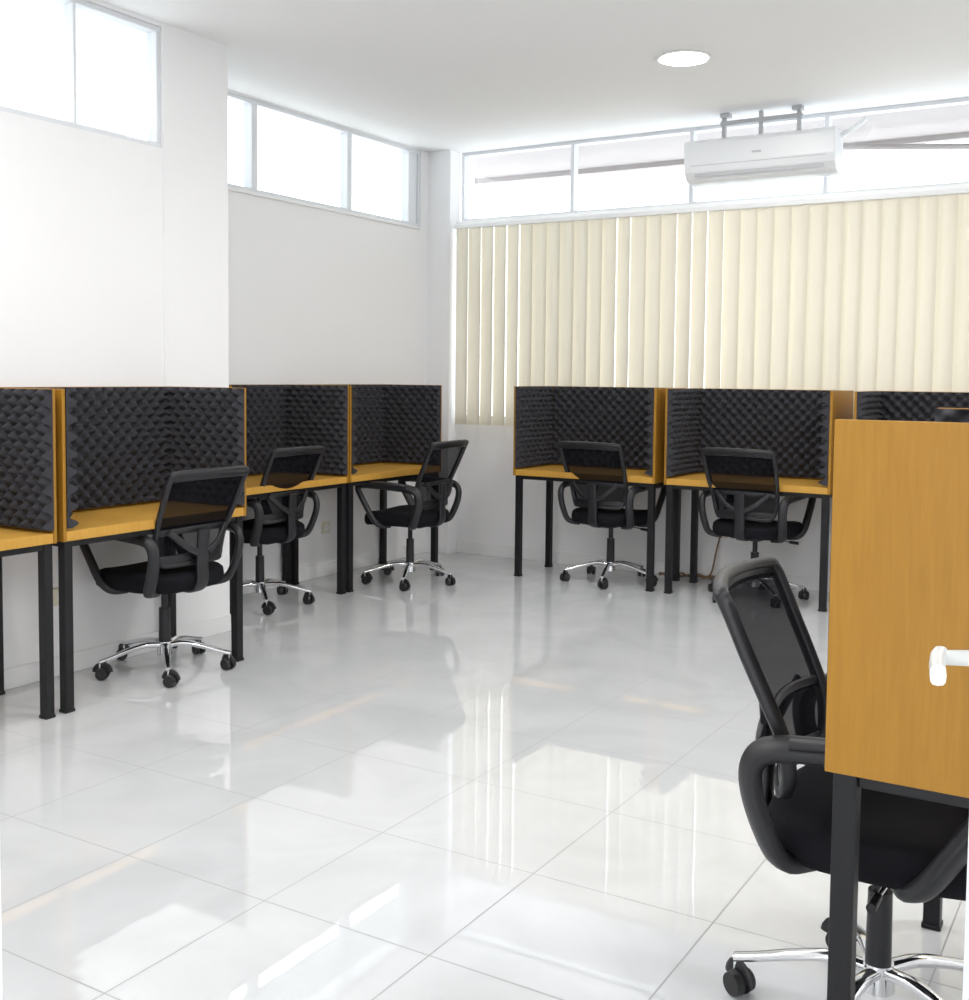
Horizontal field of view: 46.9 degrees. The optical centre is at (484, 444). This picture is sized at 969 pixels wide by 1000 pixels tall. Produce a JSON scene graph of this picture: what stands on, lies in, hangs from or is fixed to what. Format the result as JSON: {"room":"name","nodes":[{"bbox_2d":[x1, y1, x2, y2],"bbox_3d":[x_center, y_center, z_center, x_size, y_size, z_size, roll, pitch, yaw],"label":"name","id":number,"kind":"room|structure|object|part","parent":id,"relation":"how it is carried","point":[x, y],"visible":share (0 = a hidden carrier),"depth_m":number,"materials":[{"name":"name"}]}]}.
{"room":"call center office","nodes":[
{"label":"call center office","id":0,"kind":"room"},
{"bbox_2d":[0,0,229,668],"bbox_3d":[-2.693,-0.453,4.350,0.746,3.055,3.990,3,4,31],"label":"wall","id":1,"kind":"structure","parent":0,"point":[114,251],"depth_m":5.29,"materials":[{"name":"paint"}]},
{"bbox_2d":[53,588,58,606],"bbox_3d":[-1.905,0.683,5.018,0.016,0.080,0.080,3,4,31],"label":"wall outlet","id":2,"kind":"object","parent":1,"relation":"attached to","point":[55,590],"visible":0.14,"depth_m":4.99,"materials":[{"name":"beige plastic"}]},
{"bbox_2d":[0,0,160,147],"bbox_3d":[-2.274,-1.668,4.328,0.070,0.580,2.600,3,4,31],"label":"window","id":3,"kind":"structure","parent":1,"relation":"in","point":[152,32],"depth_m":5.12,"materials":[{"name":"white metal"}]},
{"bbox_2d":[4,614,230,689],"bbox_3d":[-2.362,1.039,4.290,0.016,0.090,3.890,3,4,31],"label":"baseboard","id":4,"kind":"structure","parent":1,"relation":"attached to","point":[25,674],"depth_m":5.22,"materials":[{"name":"white"}]},
{"bbox_2d":[228,89,460,579],"bbox_3d":[-1.057,-0.627,7.463,0.320,3.055,3.040,3,4,31],"label":"wall","id":5,"kind":"structure","parent":0,"point":[316,296],"depth_m":7.68,"materials":[{"name":"paint"}]},
{"bbox_2d":[228,92,419,226],"bbox_3d":[-1.211,-1.855,7.278,0.070,0.565,2.680,3,4,31],"label":"window","id":6,"kind":"structure","parent":5,"relation":"in","point":[410,167],"depth_m":7.67,"materials":[{"name":"white metal"}]},
{"bbox_2d":[228,187,419,229],"bbox_3d":[-1.175,-1.560,7.261,0.012,0.020,2.660,3,4,31],"label":"trim","id":7,"kind":"structure","parent":5,"relation":"attached to","point":[229,188],"depth_m":7.38,"materials":[{"name":"white paint"}]},
{"bbox_2d":[322,521,329,533],"bbox_3d":[-1.076,0.565,7.587,0.016,0.080,0.080,3,4,31],"label":"wall outlet","id":8,"kind":"object","parent":5,"relation":"attached to","point":[325,525],"visible":1,"depth_m":7.58,"materials":[{"name":"beige plastic"}]},
{"bbox_2d":[243,541,426,594],"bbox_3d":[-1.169,0.857,7.461,0.010,0.090,2.780,3,4,31],"label":"baseboard","id":9,"kind":"structure","parent":5,"relation":"attached to","point":[327,568],"depth_m":7.70,"materials":[{"name":"white"}]},
{"bbox_2d":[0,552,965,999],"bbox_3d":[0.440,1.229,3.201,7.550,0.100,9.010,3,4,31],"label":"floor","id":10,"kind":"structure","parent":0,"point":[494,783],"depth_m":3.51,"materials":[{"name":"white tile"}]},
{"bbox_2d":[0,388,56,719],"bbox_3d":[-2.163,0.448,4.082,0.514,1.300,1.034,3,4,31],"label":"study carrel","id":11,"kind":"object","parent":10,"relation":"on","point":[28,503],"visible":1,"depth_m":4.38,"materials":[{"name":"yellow wood"}]},
{"bbox_3d":[-2.168,0.750,4.101,0.492,0.694,1.016,3,4,31],"label":"steel frame","id":12,"kind":"part","parent":11,"relation":"part of","materials":[{"name":"black metal"}]},
{"bbox_2d":[0,386,245,713],"bbox_3d":[-1.613,0.398,4.991,0.514,1.300,1.034,3,4,31],"label":"study carrel","id":13,"kind":"object","parent":10,"relation":"on","point":[118,448],"visible":0.63,"depth_m":5.22,"materials":[{"name":"black fabric"}]},
{"bbox_3d":[-1.618,0.700,5.011,0.492,0.694,1.016,3,4,31],"label":"steel frame","id":14,"kind":"part","parent":13,"relation":"part of","materials":[{"name":"black metal"}]},
{"bbox_2d":[79,465,248,687],"bbox_3d":[-1.458,0.564,5.137,0.712,0.954,0.653,3,4,31],"label":"office chair","id":15,"kind":"object","parent":10,"relation":"on","point":[196,509],"visible":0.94,"depth_m":4.96,"materials":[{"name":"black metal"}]},
{"bbox_3d":[-1.487,0.607,5.141,0.490,0.108,0.500,3,4,31],"label":"seat","id":16,"kind":"part","parent":15,"relation":"part of","materials":[{"name":"black fabric"}]},
{"bbox_3d":[-1.284,0.383,5.005,0.272,0.574,0.483,3,4,31],"label":"frame","id":17,"kind":"part","parent":15,"relation":"part of","materials":[{"name":"black plastic"}]},
{"bbox_2d":[243,445,325,614],"bbox_3d":[-1.317,0.474,6.624,0.701,0.954,0.641,3,4,29],"label":"office chair","id":18,"kind":"object","parent":10,"relation":"on","point":[276,515],"visible":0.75,"depth_m":6.46,"materials":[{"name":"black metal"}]},
{"bbox_3d":[-1.348,0.517,6.625,0.490,0.108,0.500,3,4,29],"label":"seat","id":19,"kind":"part","parent":18,"relation":"part of","materials":[{"name":"black fabric"}]},
{"bbox_3d":[-1.140,0.293,6.496,0.272,0.574,0.483,3,4,29],"label":"frame","id":20,"kind":"part","parent":18,"relation":"part of","materials":[{"name":"black plastic"}]},
{"bbox_2d":[229,384,348,613],"bbox_3d":[-1.329,0.299,6.644,0.514,1.300,1.034,3,4,31],"label":"study carrel","id":21,"kind":"object","parent":10,"relation":"on","point":[278,416],"visible":0.4,"depth_m":6.96,"materials":[{"name":"black fabric"}]},
{"bbox_3d":[-1.334,0.602,6.664,0.492,0.694,1.016,3,4,31],"label":"steel frame","id":22,"kind":"part","parent":21,"relation":"part of","materials":[{"name":"black metal"}]},
{"bbox_2d":[289,384,441,592],"bbox_3d":[-0.788,0.250,7.538,0.514,1.300,1.034,3,4,31],"label":"study carrel","id":23,"kind":"object","parent":10,"relation":"on","point":[393,427],"visible":0.51,"depth_m":7.86,"materials":[{"name":"black fabric"}]},
{"bbox_3d":[-0.793,0.553,7.558,0.492,0.694,1.016,3,4,31],"label":"steel frame","id":24,"kind":"part","parent":23,"relation":"part of","materials":[{"name":"black metal"}]},
{"bbox_2d":[355,439,468,590],"bbox_3d":[-0.464,0.437,7.368,0.660,0.954,0.642,2,4,27],"label":"office chair","id":25,"kind":"object","parent":10,"relation":"on","point":[434,484],"visible":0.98,"depth_m":7.20,"materials":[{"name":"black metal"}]},
{"bbox_3d":[-0.507,0.480,7.377,0.490,0.108,0.500,2,4,27],"label":"seat","id":26,"kind":"part","parent":25,"relation":"part of","materials":[{"name":"black fabric"}]},
{"bbox_3d":[-0.295,0.256,7.255,0.272,0.574,0.483,2,4,27],"label":"frame","id":27,"kind":"part","parent":25,"relation":"part of","materials":[{"name":"black plastic"}]},
{"bbox_2d":[513,386,680,591],"bbox_3d":[0.767,0.264,7.570,1.034,1.300,0.514,3,4,31],"label":"study carrel","id":28,"kind":"object","parent":10,"relation":"on","point":[633,418],"visible":0.82,"depth_m":7.66,"materials":[{"name":"black fabric"}]},
{"bbox_3d":[0.765,0.566,7.590,1.016,0.694,0.492,3,4,31],"label":"steel frame","id":29,"kind":"part","parent":28,"relation":"part of","materials":[{"name":"black metal"}]},
{"bbox_2d":[558,441,665,588],"bbox_3d":[0.859,0.446,7.449,0.641,0.954,0.686,3,4,37],"label":"office chair","id":30,"kind":"object","parent":10,"relation":"on","point":[601,493],"visible":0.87,"depth_m":7.26,"materials":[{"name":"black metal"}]},
{"bbox_3d":[0.719,0.264,7.287,0.483,0.574,0.272,3,4,37],"label":"frame","id":31,"kind":"part","parent":30,"relation":"part of","materials":[{"name":"black plastic"}]},
{"bbox_3d":[0.859,0.487,7.488,0.500,0.108,0.490,3,4,37],"label":"seat","id":32,"kind":"part","parent":30,"relation":"part of","materials":[{"name":"black fabric"}]},
{"bbox_2d":[658,537,720,578],"bbox_3d":[1.454,0.753,7.578,0.547,0.327,0.108,3,4,31],"label":"cable","id":33,"kind":"object","parent":10,"relation":"on","point":[709,576],"visible":0.51,"depth_m":7.57,"materials":[{"name":"brown plastic"}]},
{"bbox_2d":[698,447,815,602],"bbox_3d":[1.667,0.485,6.941,0.627,0.954,0.685,3,4,37],"label":"office chair","id":34,"kind":"object","parent":10,"relation":"on","point":[746,494],"visible":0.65,"depth_m":6.73,"materials":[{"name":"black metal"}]},
{"bbox_3d":[1.556,0.304,6.759,0.483,0.574,0.272,3,4,37],"label":"frame","id":35,"kind":"part","parent":34,"relation":"part of","materials":[{"name":"black plastic"}]},
{"bbox_3d":[1.696,0.527,6.960,0.500,0.108,0.490,3,4,37],"label":"seat","id":36,"kind":"part","parent":34,"relation":"part of","materials":[{"name":"black fabric"}]},
{"bbox_2d":[664,388,853,611],"bbox_3d":[1.704,0.308,7.005,1.034,1.300,0.514,3,4,31],"label":"study carrel","id":37,"kind":"object","parent":10,"relation":"on","point":[797,426],"visible":0.79,"depth_m":7.09,"materials":[{"name":"black fabric"}]},
{"bbox_3d":[1.702,0.610,7.025,1.016,0.694,0.492,3,4,31],"label":"steel frame","id":38,"kind":"part","parent":37,"relation":"part of","materials":[{"name":"black metal"}]},
{"bbox_2d":[713,557,968,999],"bbox_3d":[0.815,0.756,2.353,0.658,0.954,0.644,2,4,27],"label":"office chair","id":39,"kind":"object","parent":10,"relation":"on","point":[915,850],"visible":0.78,"depth_m":2.30,"materials":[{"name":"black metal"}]},
{"bbox_3d":[0.650,0.559,2.440,0.272,0.574,0.483,2,4,27],"label":"frame","id":40,"kind":"part","parent":39,"relation":"part of","materials":[{"name":"black plastic"}]},
{"bbox_3d":[0.857,0.801,2.347,0.490,0.108,0.500,2,4,27],"label":"seat","id":41,"kind":"part","parent":39,"relation":"part of","materials":[{"name":"black fabric"}]},
{"bbox_2d":[825,408,968,999],"bbox_3d":[1.068,0.593,2.237,0.514,1.300,1.034,3,4,31],"label":"study carrel","id":42,"kind":"object","parent":10,"relation":"on","point":[899,590],"visible":0.96,"depth_m":1.85,"materials":[{"name":"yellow wood"}]},
{"bbox_3d":[1.067,0.895,2.254,0.492,0.694,1.016,3,4,31],"label":"steel frame","id":43,"kind":"part","parent":42,"relation":"part of","materials":[{"name":"black metal"}]},
{"bbox_2d":[854,391,968,421],"bbox_3d":[2.692,0.354,6.409,1.034,1.300,0.514,3,4,31],"label":"study carrel","id":44,"kind":"object","parent":10,"relation":"on","point":[868,405],"visible":0.23,"depth_m":6.67,"materials":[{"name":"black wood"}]},
{"bbox_2d":[0,0,968,156],"bbox_3d":[0.969,-1.975,3.828,7.550,0.120,7.030,3,4,31],"label":"ceiling","id":45,"kind":"structure","parent":0,"point":[461,76],"depth_m":5.91,"materials":[{"name":"paint"}]},
{"bbox_2d":[656,49,710,66],"bbox_3d":[1.050,-2.034,5.888,0.286,0.014,0.286,3,4,31],"label":"recessed light","id":46,"kind":"object","parent":45,"relation":"in","point":[684,57],"depth_m":5.87,"materials":[{"name":"white plastic"}]},
{"bbox_2d":[684,104,866,186],"bbox_3d":[1.822,-1.890,7.050,1.094,0.425,0.255,3,4,31],"label":"air conditioner","id":47,"kind":"object","parent":45,"relation":"attached to","point":[798,153],"visible":1,"depth_m":6.98,"materials":[{"name":"white plastic"}]},
{"bbox_3d":[1.754,-1.813,7.072,0.960,0.266,0.210,3,4,31],"label":"casing","id":48,"kind":"part","parent":47,"relation":"part of","materials":[{"name":"white plastic"}]},
{"bbox_2d":[457,418,831,577],"bbox_3d":[2.743,0.453,6.931,7.220,1.040,0.120,3,4,31],"label":"wall","id":49,"kind":"structure","parent":0,"point":[486,479],"depth_m":8.20,"materials":[{"name":"paint"}]},
{"bbox_2d":[457,541,829,591],"bbox_3d":[2.790,0.934,6.853,7.020,0.090,0.010,3,4,31],"label":"baseboard","id":50,"kind":"structure","parent":49,"relation":"attached to","point":[810,582],"depth_m":8.13,"materials":[{"name":"white"}]},
{"bbox_2d":[457,97,968,419],"bbox_3d":[2.822,-1.066,6.750,7.020,2.015,0.135,3,4,31],"label":"window","id":51,"kind":"structure","parent":49,"relation":"in","point":[828,117],"depth_m":7.60,"materials":[{"name":"white metal"}]},
{"bbox_2d":[454,187,968,425],"bbox_3d":[2.754,-0.763,6.660,6.980,1.500,0.067,3,4,31],"label":"vertical blinds","id":52,"kind":"object","parent":51,"relation":"attached to","point":[870,292],"visible":0.83,"depth_m":7.37,"materials":[{"name":"beige fabric"}]},
{"bbox_3d":[-0.215,-0.949,8.410,0.004,1.300,0.004,0,4,-14],"label":"pull cord","id":53,"kind":"part","parent":52,"relation":"part of","materials":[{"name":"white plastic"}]},
{"bbox_3d":[2.765,-1.496,6.623,6.980,0.032,0.050,3,4,31],"label":"head rail","id":54,"kind":"part","parent":52,"relation":"part of","materials":[{"name":"white metal"}]},
{"bbox_3d":[-0.613,-0.217,0.827,6.720,3.055,0.100,3,4,31],"label":"wall","id":55,"kind":"structure","parent":0,"visible":0},
{"bbox_2d":[0,861,2,999],"bbox_3d":[0.060,0.241,0.439,1.090,2.200,0.130,3,4,31],"label":"door frame","id":56,"kind":"structure","parent":55,"relation":"attached to","point":[1,980],"depth_m":0.75,"materials":[{"name":"white metal"}]},
{"bbox_2d":[962,831,968,999],"bbox_3d":[0.527,0.267,0.746,0.041,2.080,0.964,1,4,4],"label":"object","id":57,"kind":"object","parent":55,"relation":"attached to","point":[965,994],"visible":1,"depth_m":1.24,"materials":[{"name":"white metal"}]},
{"bbox_2d":[929,646,968,685],"bbox_3d":[0.553,0.252,1.166,0.199,0.120,0.082,1,3,4],"label":"door handle","id":58,"kind":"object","parent":57,"relation":"attached to","point":[940,656],"depth_m":1.17,"materials":[{"name":"white plastic"}]},
{"label":"outside","id":59,"kind":"structure","parent":0,"visible":0},
{"bbox_2d":[460,104,968,184],"bbox_3d":[3.390,-1.957,7.120,8.700,0.480,1.080,3,4,31],"label":"roof eave","id":60,"kind":"object","parent":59,"point":[908,129],"visible":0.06,"depth_m":8.15}
]}

